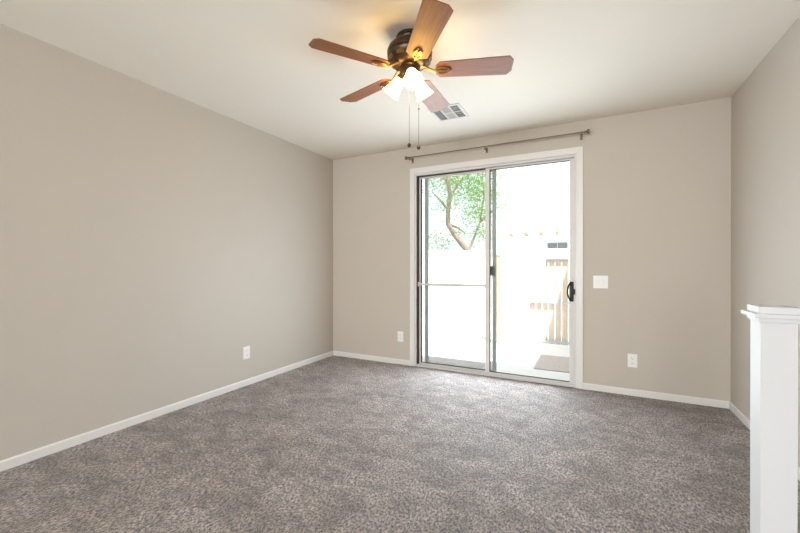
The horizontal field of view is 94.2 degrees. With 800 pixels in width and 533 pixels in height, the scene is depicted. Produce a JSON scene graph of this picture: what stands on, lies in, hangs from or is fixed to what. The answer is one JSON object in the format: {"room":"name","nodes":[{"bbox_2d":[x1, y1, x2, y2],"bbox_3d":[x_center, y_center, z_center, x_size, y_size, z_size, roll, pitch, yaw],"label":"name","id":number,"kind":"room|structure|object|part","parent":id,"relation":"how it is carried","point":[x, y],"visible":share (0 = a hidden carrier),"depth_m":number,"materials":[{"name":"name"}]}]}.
{"room":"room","nodes":[
{"label":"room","id":0,"kind":"room"},
{"bbox_2d":[0,24,332,460],"bbox_3d":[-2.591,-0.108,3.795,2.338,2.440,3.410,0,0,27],"label":"wall","id":1,"kind":"structure","parent":0,"point":[150,236],"depth_m":2.61,"materials":[{"name":"beige paint"}]},
{"bbox_2d":[0,351,332,471],"bbox_3d":[-1.575,1.085,3.201,0.012,0.056,3.270,0,0,27],"label":"baseboard","id":2,"kind":"structure","parent":1,"relation":"attached to","point":[17,460],"depth_m":2.62,"materials":[{"name":"white paint"}]},
{"bbox_2d":[243,346,249,359],"bbox_3d":[-1.435,0.806,3.479,0.009,0.116,0.072,0,0,27],"label":"electrical outlet","id":3,"kind":"object","parent":1,"relation":"attached to","point":[246,350],"visible":1,"depth_m":3.47,"materials":[{"name":"white plastic"}]},
{"bbox_2d":[0,355,799,532],"bbox_3d":[-2.288,1.170,0.153,6.467,0.100,9.470,0,0,27],"label":"floor","id":4,"kind":"structure","parent":0,"point":[332,444],"depth_m":2.10,"materials":[{"name":"grey carpet"}]},
{"bbox_2d":[741,304,799,532],"bbox_3d":[1.227,0.623,1.224,0.129,0.988,0.128,0,0,27],"label":"newel post","id":5,"kind":"object","parent":4,"relation":"on","point":[773,328],"visible":1,"depth_m":1.19,"materials":[{"name":"white paint"}]},
{"bbox_2d":[0,0,799,159],"bbox_3d":[-2.270,-1.395,0.182,6.467,0.150,9.550,0,0,27],"label":"ceiling","id":6,"kind":"structure","parent":0,"point":[252,63],"depth_m":2.33,"materials":[{"name":"paint"}]},
{"bbox_2d":[308,0,513,149],"bbox_3d":[0.068,-0.999,2.180,1.122,0.652,1.081,0,0,27],"label":"ceiling fan","id":7,"kind":"object","parent":6,"relation":"hanging from","point":[409,53],"visible":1,"depth_m":2.06,"materials":[{"name":"brown wood"}]},
{"bbox_3d":[-0.261,-1.125,1.966,0.427,0.006,0.142,0,12,-29],"label":"blade","id":8,"kind":"part","parent":7,"relation":"part of","materials":[{"name":"brown wood"}]},
{"bbox_3d":[-0.211,-1.126,2.391,0.427,0.006,0.142,0,12,43],"label":"blade","id":9,"kind":"part","parent":7,"relation":"part of","materials":[{"name":"brown wood"}]},
{"bbox_3d":[-0.074,-1.136,2.069,0.178,0.055,0.052,0,12,-29],"label":"blade arm","id":10,"kind":"part","parent":7,"relation":"part of","materials":[{"name":"gold metal"}]},
{"bbox_3d":[-0.056,-1.137,2.244,0.178,0.055,0.052,0,12,43],"label":"blade arm","id":11,"kind":"part","parent":7,"relation":"part of","materials":[{"name":"gold metal"}]},
{"bbox_3d":[-0.037,-1.043,2.180,0.128,0.131,0.108,0,0,27],"label":"lamp shade","id":12,"kind":"part","parent":7,"relation":"part of","materials":[{"name":"white glass"}]},
{"bbox_3d":[0.068,-1.059,2.062,0.049,0.066,0.056,0,0,27],"label":"bulb","id":13,"kind":"part","parent":7,"relation":"part of","materials":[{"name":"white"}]},
{"bbox_3d":[0.074,-1.043,2.041,0.112,0.131,0.123,0,0,27],"label":"lamp shade","id":14,"kind":"part","parent":7,"relation":"part of","materials":[{"name":"white glass"}]},
{"bbox_3d":[0.087,-1.136,1.997,0.052,0.055,0.178,12,-2,-11],"label":"blade arm","id":15,"kind":"part","parent":7,"relation":"part of","materials":[{"name":"gold metal"}]},
{"bbox_3d":[0.108,-0.904,2.145,0.009,0.410,0.009,0,0,4],"label":"pull chain","id":16,"kind":"part","parent":7,"relation":"part of","materials":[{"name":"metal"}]},
{"bbox_3d":[0.142,-1.043,2.203,0.106,0.131,0.126,0,0,27],"label":"lamp shade","id":17,"kind":"part","parent":7,"relation":"part of","materials":[{"name":"white glass"}]},
{"bbox_3d":[0.127,-1.125,1.788,0.142,0.006,0.427,12,-2,-11],"label":"blade","id":18,"kind":"part","parent":7,"relation":"part of","materials":[{"name":"brown wood"}]},
{"bbox_3d":[0.207,-1.127,2.474,0.142,0.006,0.427,-13,-5,24],"label":"blade","id":19,"kind":"part","parent":7,"relation":"part of","materials":[{"name":"brown wood"}]},
{"bbox_3d":[0.205,-1.136,2.129,0.178,0.055,0.052,0,-12,7],"label":"blade arm","id":20,"kind":"part","parent":7,"relation":"part of","materials":[{"name":"gold metal"}]},
{"bbox_3d":[0.417,-1.126,2.102,0.427,0.006,0.142,0,-12,7],"label":"blade","id":21,"kind":"part","parent":7,"relation":"part of","materials":[{"name":"brown wood"}]},
{"bbox_2d":[428,103,468,121],"bbox_3d":[0.421,-1.323,3.208,0.274,0.008,0.294,0,0,27],"label":"ceiling vent","id":22,"kind":"object","parent":6,"relation":"in","point":[453,111],"visible":0.94,"depth_m":3.21,"materials":[{"name":"white metal"}]},
{"bbox_2d":[333,97,730,401],"bbox_3d":[0.908,-0.108,3.847,3.849,2.440,0.140,0,0,27],"label":"wall","id":23,"kind":"structure","parent":0,"point":[657,182],"depth_m":3.23,"materials":[{"name":"beige paint"}]},
{"bbox_2d":[333,351,409,365],"bbox_3d":[-0.359,1.082,4.410,1.058,0.056,0.012,0,0,27],"label":"baseboard","id":24,"kind":"structure","parent":23,"relation":"attached to","point":[336,353],"depth_m":4.38,"materials":[{"name":"white paint"}]},
{"bbox_2d":[398,331,402,341],"bbox_3d":[0.004,0.796,4.226,0.072,0.116,0.009,0,0,27],"label":"electrical outlet","id":25,"kind":"object","parent":23,"relation":"attached to","point":[400,333],"visible":1,"depth_m":4.22,"materials":[{"name":"white plastic"}]},
{"bbox_2d":[415,154,575,387],"bbox_3d":[0.920,0.040,3.835,1.624,2.143,0.181,0,0,27],"label":"door","id":26,"kind":"structure","parent":23,"relation":"in","point":[490,270],"depth_m":3.86,"materials":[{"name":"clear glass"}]},
{"bbox_3d":[0.580,0.046,4.034,0.799,2.104,0.034,0,0,27],"label":"fixed panel","id":27,"kind":"part","parent":26,"relation":"part of","materials":[{"name":"clear glass"}]},
{"bbox_3d":[0.644,0.041,4.050,0.806,2.114,0.018,0,0,27],"label":"screen panel","id":28,"kind":"part","parent":26,"relation":"part of","materials":[{"name":"clear glass"}]},
{"bbox_3d":[1.250,0.046,3.642,0.824,2.103,0.032,0,0,27],"label":"sliding panel","id":29,"kind":"part","parent":26,"relation":"part of","materials":[{"name":"clear glass"}]},
{"bbox_3d":[1.576,0.232,3.429,0.071,0.184,0.052,0,0,27],"label":"handle","id":30,"kind":"part","parent":26,"relation":"part of","materials":[{"name":"black metal"}]},
{"bbox_2d":[410,146,582,388],"bbox_3d":[0.887,0.010,3.770,1.738,2.203,0.016,0,0,27],"label":"door frame","id":31,"kind":"structure","parent":23,"relation":"attached to","point":[578,151],"depth_m":3.48,"materials":[{"name":"white paint"}]},
{"bbox_2d":[405,129,589,162],"bbox_3d":[0.880,-1.185,3.724,1.819,0.066,0.101,0,0,27],"label":"curtain rod","id":32,"kind":"object","parent":23,"relation":"attached to","point":[587,131],"visible":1,"depth_m":3.60,"materials":[{"name":"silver metal"}]},
{"bbox_2d":[593,276,607,288],"bbox_3d":[1.788,0.139,3.314,0.116,0.114,0.012,0,0,27],"label":"light switch","id":33,"kind":"object","parent":23,"relation":"attached to","point":[598,281],"visible":1,"depth_m":3.31,"materials":[{"name":"white plastic"}]},
{"bbox_2d":[628,354,636,367],"bbox_3d":[2.005,0.813,3.206,0.072,0.116,0.009,0,0,27],"label":"electrical outlet","id":34,"kind":"object","parent":23,"relation":"attached to","point":[632,358],"visible":1,"depth_m":3.20,"materials":[{"name":"white plastic"}]},
{"bbox_2d":[583,383,728,408],"bbox_3d":[2.121,1.085,3.146,1.025,0.056,0.012,0,0,27],"label":"baseboard","id":35,"kind":"structure","parent":23,"relation":"attached to","point":[603,388],"depth_m":3.12,"materials":[{"name":"white paint"}]},
{"bbox_2d":[731,16,799,467],"bbox_3d":[0.549,-0.097,-1.251,0.140,2.440,9.550,0,0,27],"label":"wall","id":36,"kind":"structure","parent":0,"point":[765,109],"depth_m":2.35,"materials":[{"name":"beige paint"}]},
{"bbox_2d":[729,401,799,480],"bbox_3d":[0.481,1.095,-1.214,0.012,0.056,9.270,0,0,27],"label":"baseboard","id":37,"kind":"structure","parent":36,"relation":"attached to","point":[732,407],"depth_m":2.67,"materials":[{"name":"white paint"}]},
{"label":"outside","id":38,"kind":"structure","parent":0,"visible":0},
{"bbox_2d":[422,312,568,368],"bbox_3d":[7.299,1.334,20.936,26.000,0.220,36.070,0,0,27],"label":"ground","id":39,"kind":"structure","parent":38,"point":[454,339],"depth_m":6.67,"materials":[{"name":"concrete"}]},
{"bbox_2d":[422,169,523,250],"bbox_3d":[1.966,-1.970,11.966,3.834,6.409,3.788,0,0,27],"label":"leafy tree","id":40,"kind":"object","parent":39,"relation":"on","point":[471,179],"visible":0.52,"depth_m":11.79,"materials":[{"name":"green plant"}]},
{"bbox_2d":[422,248,569,320],"bbox_3d":[0.744,0.422,10.273,16.000,1.690,0.260,0,0,27],"label":"wall","id":41,"kind":"structure","parent":39,"relation":"on","point":[455,266],"depth_m":9.57,"materials":[{"name":"beige paint"}]},
{"bbox_2d":[497,255,500,341],"bbox_3d":[1.611,0.516,6.082,0.072,1.420,0.072,0,0,27],"label":"fence post","id":42,"kind":"object","parent":39,"relation":"on","point":[498,256],"visible":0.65,"depth_m":6.05,"materials":[{"name":"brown wood"}]},
{"bbox_2d":[482,335,569,380],"bbox_3d":[3.011,1.280,4.546,3.560,0.100,2.970,0,0,27],"label":"patio slab","id":43,"kind":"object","parent":39,"relation":"on","point":[518,356],"visible":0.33,"depth_m":5.08,"materials":[{"name":"concrete"}]},
{"bbox_2d":[526,254,569,345],"bbox_3d":[2.636,0.512,5.588,1.415,1.392,0.090,0,0,27],"label":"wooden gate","id":44,"kind":"object","parent":43,"relation":"on","point":[541,261],"visible":0.53,"depth_m":5.75,"materials":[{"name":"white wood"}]},
{"bbox_2d":[534,355,569,372],"bbox_3d":[2.195,1.224,4.597,0.930,0.012,0.770,0,0,27],"label":"doormat","id":45,"kind":"object","parent":43,"relation":"on","point":[545,362],"visible":0.5,"depth_m":4.67,"materials":[{"name":"beige fabric"}]},
{"bbox_2d":[499,226,569,248],"bbox_3d":[9.818,-0.393,14.862,10.200,3.200,6.600,0,0,27],"label":"house","id":46,"kind":"structure","parent":39,"relation":"on","point":[540,237],"depth_m":14.04,"materials":[{"name":"beige paint"}]}
]}

